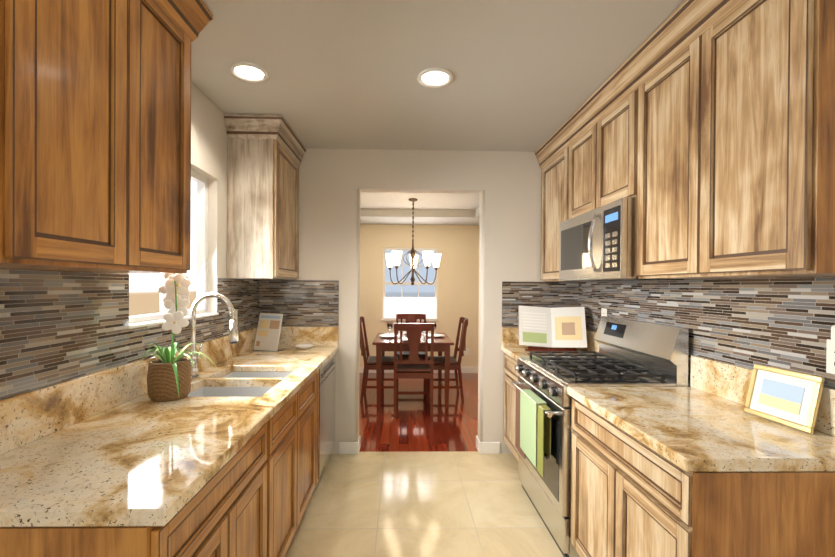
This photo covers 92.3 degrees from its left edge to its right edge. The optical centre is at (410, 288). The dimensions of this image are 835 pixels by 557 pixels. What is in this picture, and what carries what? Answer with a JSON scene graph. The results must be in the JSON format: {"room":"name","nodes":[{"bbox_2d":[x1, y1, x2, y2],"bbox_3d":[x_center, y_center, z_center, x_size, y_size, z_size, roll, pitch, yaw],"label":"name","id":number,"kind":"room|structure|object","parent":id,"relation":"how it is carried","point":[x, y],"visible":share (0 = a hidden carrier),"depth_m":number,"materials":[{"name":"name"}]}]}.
{"room":"kitchen","nodes":[
{"label":"kitchen","id":0,"kind":"room"},
{"bbox_2d":[2,82,257,398],"bbox_3d":[-1.271,0.124,0.501,0.120,2.560,5.940,0,0,-1],"label":"wall","id":1,"kind":"structure","parent":0,"point":[208,127],"depth_m":2.59,"materials":[{"name":"white paint"}]},
{"bbox_2d":[0,0,212,273],"bbox_3d":[-1.026,-0.607,1.257,0.385,1.096,0.880,0,0,-1],"label":"upper cabinet","id":2,"kind":"object","parent":1,"relation":"attached to","point":[95,135],"visible":1,"depth_m":1.15,"materials":[{"name":"brown wood"}]},
{"bbox_2d":[0,268,259,398],"bbox_3d":[-1.234,0.132,1.752,0.005,0.388,3.199,0,0,-1],"label":"tile backsplash","id":3,"kind":"structure","parent":1,"relation":"attached to","point":[57,326],"depth_m":1.47,"materials":[{"name":"tile"}]},
{"bbox_2d":[129,169,218,328],"bbox_3d":[-1.292,-0.265,2.169,0.122,0.880,0.840,0,0,-1],"label":"kitchen window","id":4,"kind":"structure","parent":1,"relation":"in","point":[201,181],"depth_m":2.55,"materials":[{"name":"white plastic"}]},
{"bbox_2d":[224,113,305,279],"bbox_3d":[-1.063,-0.616,3.013,0.385,1.096,0.672,0,0,-1],"label":"upper cabinet","id":5,"kind":"object","parent":1,"relation":"attached to","point":[265,153],"visible":1,"depth_m":2.73,"materials":[{"name":"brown wood"}]},
{"bbox_2d":[296,148,542,453],"bbox_3d":[0.077,0.118,3.440,2.640,2.560,0.120,0,0,-1],"label":"wall","id":6,"kind":"structure","parent":0,"point":[506,186],"depth_m":3.38,"materials":[{"name":"white paint"}]},
{"bbox_2d":[260,280,338,326],"bbox_3d":[-0.922,0.126,3.356,0.636,0.388,0.005,0,0,-1],"label":"tile backsplash","id":7,"kind":"structure","parent":6,"relation":"attached to","point":[300,302],"depth_m":3.35,"materials":[{"name":"tile"}]},
{"bbox_2d":[339,436,360,448],"bbox_3d":[-1.045,1.339,3.502,1.213,0.100,0.023,0,0,-1],"label":"baseboard","id":8,"kind":"structure","parent":6,"relation":"attached to","point":[342,445],"depth_m":3.36,"materials":[{"name":"white wood"}]},
{"bbox_2d":[476,435,499,448],"bbox_3d":[1.126,1.354,3.543,1.105,0.100,0.014,0,0,-1],"label":"baseboard","id":9,"kind":"structure","parent":6,"relation":"attached to","point":[481,447],"depth_m":3.39,"materials":[{"name":"white wood"}]},
{"bbox_2d":[502,281,575,326],"bbox_3d":[1.085,0.139,3.398,0.628,0.388,0.005,0,0,-1],"label":"tile backsplash","id":10,"kind":"structure","parent":6,"relation":"attached to","point":[514,294],"depth_m":3.39,"materials":[{"name":"tile"}]},
{"bbox_2d":[359,192,479,401],"bbox_3d":[0.026,0.137,3.502,3.640,2.520,0.006,0,0,-1],"label":"wall","id":11,"kind":"structure","parent":0,"point":[458,246],"depth_m":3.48,"materials":[{"name":"beige paint"}]},
{"bbox_2d":[381,248,438,320],"bbox_3d":[-0.007,-0.062,6.548,0.940,1.195,0.100,0,0,-1],"label":"dining room window","id":12,"kind":"structure","parent":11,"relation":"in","point":[394,306],"depth_m":6.55,"materials":[{"name":"white plastic"}]},
{"bbox_2d":[359,367,477,372],"bbox_3d":[-0.047,1.330,6.527,3.398,0.100,0.013,0,0,-1],"label":"baseboard","id":13,"kind":"structure","parent":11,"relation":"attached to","point":[463,369],"depth_m":6.54,"materials":[{"name":"white wood"}]},
{"bbox_2d":[465,348,469,354],"bbox_3d":[0.925,1.037,6.550,0.075,0.118,0.006,0,0,-1],"label":"outlet","id":14,"kind":"object","parent":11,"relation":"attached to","point":[467,351],"visible":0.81,"depth_m":6.55,"materials":[{"name":"white plastic"}]},
{"bbox_2d":[360,192,479,225],"bbox_3d":[0.001,-1.102,5.067,3.640,0.160,3.150,0,0,-1],"label":"ceiling","id":15,"kind":"structure","parent":0,"point":[385,208],"depth_m":5.72,"materials":[{"name":"white paint"}]},
{"bbox_2d":[385,198,440,284],"bbox_3d":[0.032,-0.583,5.130,0.722,1.097,0.705,0,0,-1],"label":"chandelier","id":16,"kind":"object","parent":15,"relation":"hanging from","point":[395,257],"visible":1,"depth_m":5.09,"materials":[{"name":"brown metal"}]},
{"bbox_2d":[286,373,562,556],"bbox_3d":[0.046,1.429,2.111,3.640,0.050,9.090,0,0,-1],"label":"floor","id":17,"kind":"structure","parent":0,"point":[426,504],"depth_m":2.74,"materials":[{"name":"tile"}]},
{"bbox_2d":[0,410,279,556],"bbox_3d":[-0.907,0.968,1.308,0.648,0.868,0.831,0,0,-1],"label":"base cabinet","id":18,"kind":"object","parent":17,"relation":"on","point":[252,497],"depth_m":1.18,"materials":[{"name":"brown wood"}]},
{"bbox_2d":[221,371,318,556],"bbox_3d":[-0.923,0.963,2.094,0.648,0.868,1.022,0,0,-1],"label":"base cabinet","id":19,"kind":"object","parent":17,"relation":"on","point":[299,417],"depth_m":2.13,"materials":[{"name":"brown wood"}]},
{"bbox_2d":[0,326,338,526],"bbox_3d":[-0.911,0.525,2.125,0.667,0.394,2.467,0,0,-1],"label":"countertop","id":20,"kind":"structure","parent":19,"relation":"on","point":[116,446],"depth_m":1.31,"materials":[{"name":"stone"}]},
{"bbox_2d":[140,273,218,401],"bbox_3d":[-1.016,0.199,1.776,0.342,0.577,0.305,0,0,-1],"label":"potted plant","id":21,"kind":"object","parent":20,"relation":"on","point":[169,375],"visible":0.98,"depth_m":1.74,"materials":[{"name":"brown wicker"}]},
{"bbox_2d":[189,292,238,379],"bbox_3d":[-1.065,0.253,2.171,0.278,0.464,0.093,0,0,-1],"label":"faucet","id":22,"kind":"object","parent":20,"relation":"on","point":[233,334],"visible":0.88,"depth_m":2.14,"materials":[{"name":"silver metal"}]},
{"bbox_2d":[253,313,283,351],"bbox_3d":[-1.104,0.339,3.110,0.220,0.283,0.097,1,0,21],"label":"book","id":23,"kind":"object","parent":20,"relation":"on","point":[268,331],"visible":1,"depth_m":3.10,"materials":[{"name":"white paper"}]},
{"bbox_2d":[294,344,313,348],"bbox_3d":[-0.850,0.468,3.192,0.156,0.026,0.156,0,0,-1],"label":"dish","id":24,"kind":"object","parent":20,"relation":"on","point":[303,346],"visible":0.98,"depth_m":3.22,"materials":[{"name":"white ceramic"}]},
{"bbox_2d":[318,353,335,479],"bbox_3d":[-0.910,0.909,2.991,0.611,0.765,0.649,0,0,-1],"label":"dishwasher","id":25,"kind":"object","parent":19,"relation":"in","point":[327,375],"visible":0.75,"depth_m":2.93,"materials":[{"name":"silver metal"}]},
{"bbox_2d":[360,316,398,401],"bbox_3d":[-0.417,0.880,5.104,0.528,1.010,0.448,0,0,-1],"label":"chair","id":26,"kind":"object","parent":17,"relation":"on","point":[386,364],"visible":0.73,"depth_m":4.90,"materials":[{"name":"brown wood"}]},
{"bbox_2d":[396,313,425,383],"bbox_3d":[0.005,0.880,5.635,0.448,1.010,0.532,0,0,-1],"label":"chair","id":27,"kind":"object","parent":17,"relation":"on","point":[410,318],"visible":0.23,"depth_m":5.85,"materials":[{"name":"brown wood"}]},
{"bbox_2d":[372,332,453,407],"bbox_3d":[0.016,1.006,5.114,0.940,0.765,1.020,0,0,-1],"label":"dining table","id":28,"kind":"object","parent":17,"relation":"on","point":[441,344],"visible":0.73,"depth_m":4.66,"materials":[{"name":"brown wood"}]},
{"bbox_2d":[379,323,393,337],"bbox_3d":[-0.282,0.540,5.093,0.272,0.160,0.310,0,0,-37],"label":"place setting","id":29,"kind":"object","parent":28,"relation":"on","point":[389,327],"depth_m":5.20,"materials":[{"name":"white ceramic"}]},
{"bbox_2d":[397,331,429,340],"bbox_3d":[0.020,0.544,4.774,0.301,0.160,0.270,1,0,29],"label":"place setting","id":30,"kind":"object","parent":28,"relation":"on","point":[424,332],"depth_m":4.80,"materials":[{"name":"white ceramic"}]},
{"bbox_2d":[423,322,444,336],"bbox_3d":[0.297,0.543,5.166,0.272,0.160,0.310,0,0,-37],"label":"place setting","id":31,"kind":"object","parent":28,"relation":"on","point":[435,335],"depth_m":5.24,"materials":[{"name":"white ceramic"}]},
{"bbox_2d":[394,323,434,414],"bbox_3d":[0.028,0.886,4.590,0.441,1.010,0.528,0,0,-1],"label":"chair","id":32,"kind":"object","parent":17,"relation":"on","point":[413,367],"visible":1,"depth_m":4.40,"materials":[{"name":"brown wood"}]},
{"bbox_2d":[424,317,467,401],"bbox_3d":[0.450,0.886,5.123,0.528,1.010,0.441,0,0,-1],"label":"chair","id":33,"kind":"object","parent":17,"relation":"on","point":[455,365],"visible":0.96,"depth_m":4.92,"materials":[{"name":"brown wood"}]},
{"bbox_2d":[503,353,515,456],"bbox_3d":[1.106,0.972,3.138,0.638,0.868,0.532,0,0,-1],"label":"base cabinet","id":34,"kind":"object","parent":17,"relation":"on","point":[509,363],"depth_m":3.23,"materials":[{"name":"brown wood"}]},
{"bbox_2d":[501,327,834,471],"bbox_3d":[1.118,0.441,2.295,0.657,0.200,2.212,0,0,-1],"label":"countertop","id":35,"kind":"structure","parent":34,"relation":"on","point":[704,422],"depth_m":1.47,"materials":[{"name":"stone"}]},
{"bbox_2d":[518,305,587,350],"bbox_3d":[1.110,0.319,3.164,0.503,0.353,0.175,0,0,13],"label":"cookbook stand","id":36,"kind":"object","parent":35,"relation":"on","point":[552,329],"visible":1,"depth_m":3.15,"materials":[{"name":"white paper"}]},
{"bbox_2d":[744,364,824,433],"bbox_3d":[1.397,0.407,1.512,0.055,0.196,0.250,0,0,-6],"label":"framed picture","id":37,"kind":"object","parent":35,"relation":"on","point":[787,397],"visible":1,"depth_m":1.49,"materials":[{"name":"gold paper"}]},
{"bbox_2d":[515,361,519,462],"bbox_3d":[1.121,0.976,2.460,0.638,0.868,0.965,0,0,-1],"label":"base cabinet","id":38,"kind":"object","parent":17,"relation":"on","point":[516,374],"depth_m":3.03,"materials":[{"name":"brown wood"}]},
{"bbox_2d":[511,316,688,556],"bbox_3d":[1.050,0.805,2.457,0.726,1.210,0.810,0,0,-1],"label":"range","id":39,"kind":"object","parent":17,"relation":"on","point":[633,353],"visible":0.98,"depth_m":2.23,"materials":[{"name":"metal"}]},
{"bbox_2d":[571,398,834,556],"bbox_3d":[1.139,0.980,1.619,0.638,0.868,0.857,0,0,-1],"label":"base cabinet","id":40,"kind":"object","parent":17,"relation":"on","point":[631,496],"depth_m":1.25,"materials":[{"name":"brown wood"}]},
{"bbox_2d":[191,0,684,151],"bbox_3d":[0.148,-1.172,0.524,2.940,0.050,5.940,0,0,-1],"label":"ceiling","id":41,"kind":"structure","parent":0,"point":[531,75],"depth_m":2.06,"materials":[{"name":"white paint"}]},
{"bbox_2d":[229,62,268,82],"bbox_3d":[-0.867,-1.156,2.153,0.196,0.011,0.196,0,0,-1],"label":"recessed light","id":42,"kind":"object","parent":41,"relation":"in","point":[248,72],"visible":1,"depth_m":2.15,"materials":[{"name":"white glass"}]},
{"bbox_2d":[417,68,452,87],"bbox_3d":[0.132,-1.149,2.194,0.196,0.011,0.196,0,0,-1],"label":"recessed light","id":43,"kind":"object","parent":41,"relation":"in","point":[434,77],"visible":0.98,"depth_m":2.19,"materials":[{"name":"white glass"}]},
{"bbox_2d":[589,276,833,388],"bbox_3d":[1.549,0.143,0.561,0.120,2.560,5.940,0,0,-1],"label":"wall","id":44,"kind":"structure","parent":0,"point":[814,276],"depth_m":1.80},
{"bbox_2d":[539,140,595,281],"bbox_3d":[1.271,-0.549,3.088,0.330,0.994,0.622,0,0,-1],"label":"upper cabinet","id":45,"kind":"object","parent":44,"relation":"attached to","point":[551,165],"depth_m":3.17,"materials":[{"name":"brown wood"}]},
{"bbox_2d":[563,120,586,220],"bbox_3d":[1.283,-0.754,2.608,0.330,0.579,0.476,0,0,-1],"label":"upper cabinet","id":46,"kind":"object","parent":44,"relation":"attached to","point":[575,162],"depth_m":2.72,"materials":[{"name":"brown wood"}]},
{"bbox_2d":[587,88,622,211],"bbox_3d":[1.290,-0.752,2.254,0.330,0.579,0.476,0,0,-1],"label":"upper cabinet","id":47,"kind":"object","parent":44,"relation":"attached to","point":[604,129],"depth_m":2.32,"materials":[{"name":"brown wood"}]},
{"bbox_2d":[559,197,683,280],"bbox_3d":[1.222,-0.253,2.432,0.443,0.414,0.810,0,0,-1],"label":"over-the-range microwave","id":48,"kind":"object","parent":47,"relation":"attached to","point":[598,244],"visible":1,"depth_m":2.23,"materials":[{"name":"metal"}]},
{"bbox_2d":[623,36,682,278],"bbox_3d":[1.298,-0.542,1.805,0.330,0.994,0.564,0,0,-1],"label":"upper cabinet","id":49,"kind":"object","parent":44,"relation":"attached to","point":[652,99],"depth_m":1.86,"materials":[{"name":"brown wood"}]},
{"bbox_2d":[576,276,834,388],"bbox_3d":[1.458,0.286,1.810,0.005,0.659,3.199,0,0,-1],"label":"tile backsplash","id":50,"kind":"structure","parent":44,"relation":"attached to","point":[785,323],"depth_m":1.78,"materials":[{"name":"tile"}]},
{"bbox_2d":[601,308,606,315],"bbox_3d":[1.426,0.209,2.959,0.008,0.118,0.075,0,0,-1],"label":"electrical outlet","id":51,"kind":"object","parent":50,"relation":"attached to","point":[603,312],"visible":0.52,"depth_m":2.96,"materials":[{"name":"white plastic"}]},
{"bbox_2d":[826,325,834,373],"bbox_3d":[1.438,0.210,1.340,0.054,0.174,0.132,0,0,-1],"label":"electrical outlet","id":52,"kind":"object","parent":50,"relation":"attached to","point":[830,357],"visible":1,"depth_m":1.39,"materials":[{"name":"white plastic"}]},
{"bbox_2d":[679,0,834,278],"bbox_3d":[1.307,-0.540,1.398,0.330,0.994,0.496,0,0,-1],"label":"upper cabinet","id":53,"kind":"object","parent":44,"relation":"attached to","point":[703,131],"depth_m":1.33,"materials":[{"name":"brown wood"}]},
{"label":"outside","id":54,"kind":"structure","parent":0,"visible":0},
{"bbox_2d":[128,180,196,315],"bbox_3d":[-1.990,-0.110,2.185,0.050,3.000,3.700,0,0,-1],"label":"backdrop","id":55,"kind":"structure","parent":54,"point":[144,296],"depth_m":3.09,"materials":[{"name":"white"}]},
{"bbox_2d":[386,251,434,296],"bbox_3d":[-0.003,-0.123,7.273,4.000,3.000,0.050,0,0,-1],"label":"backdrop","id":56,"kind":"structure","parent":54,"point":[410,290],"depth_m":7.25,"materials":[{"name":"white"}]}
]}

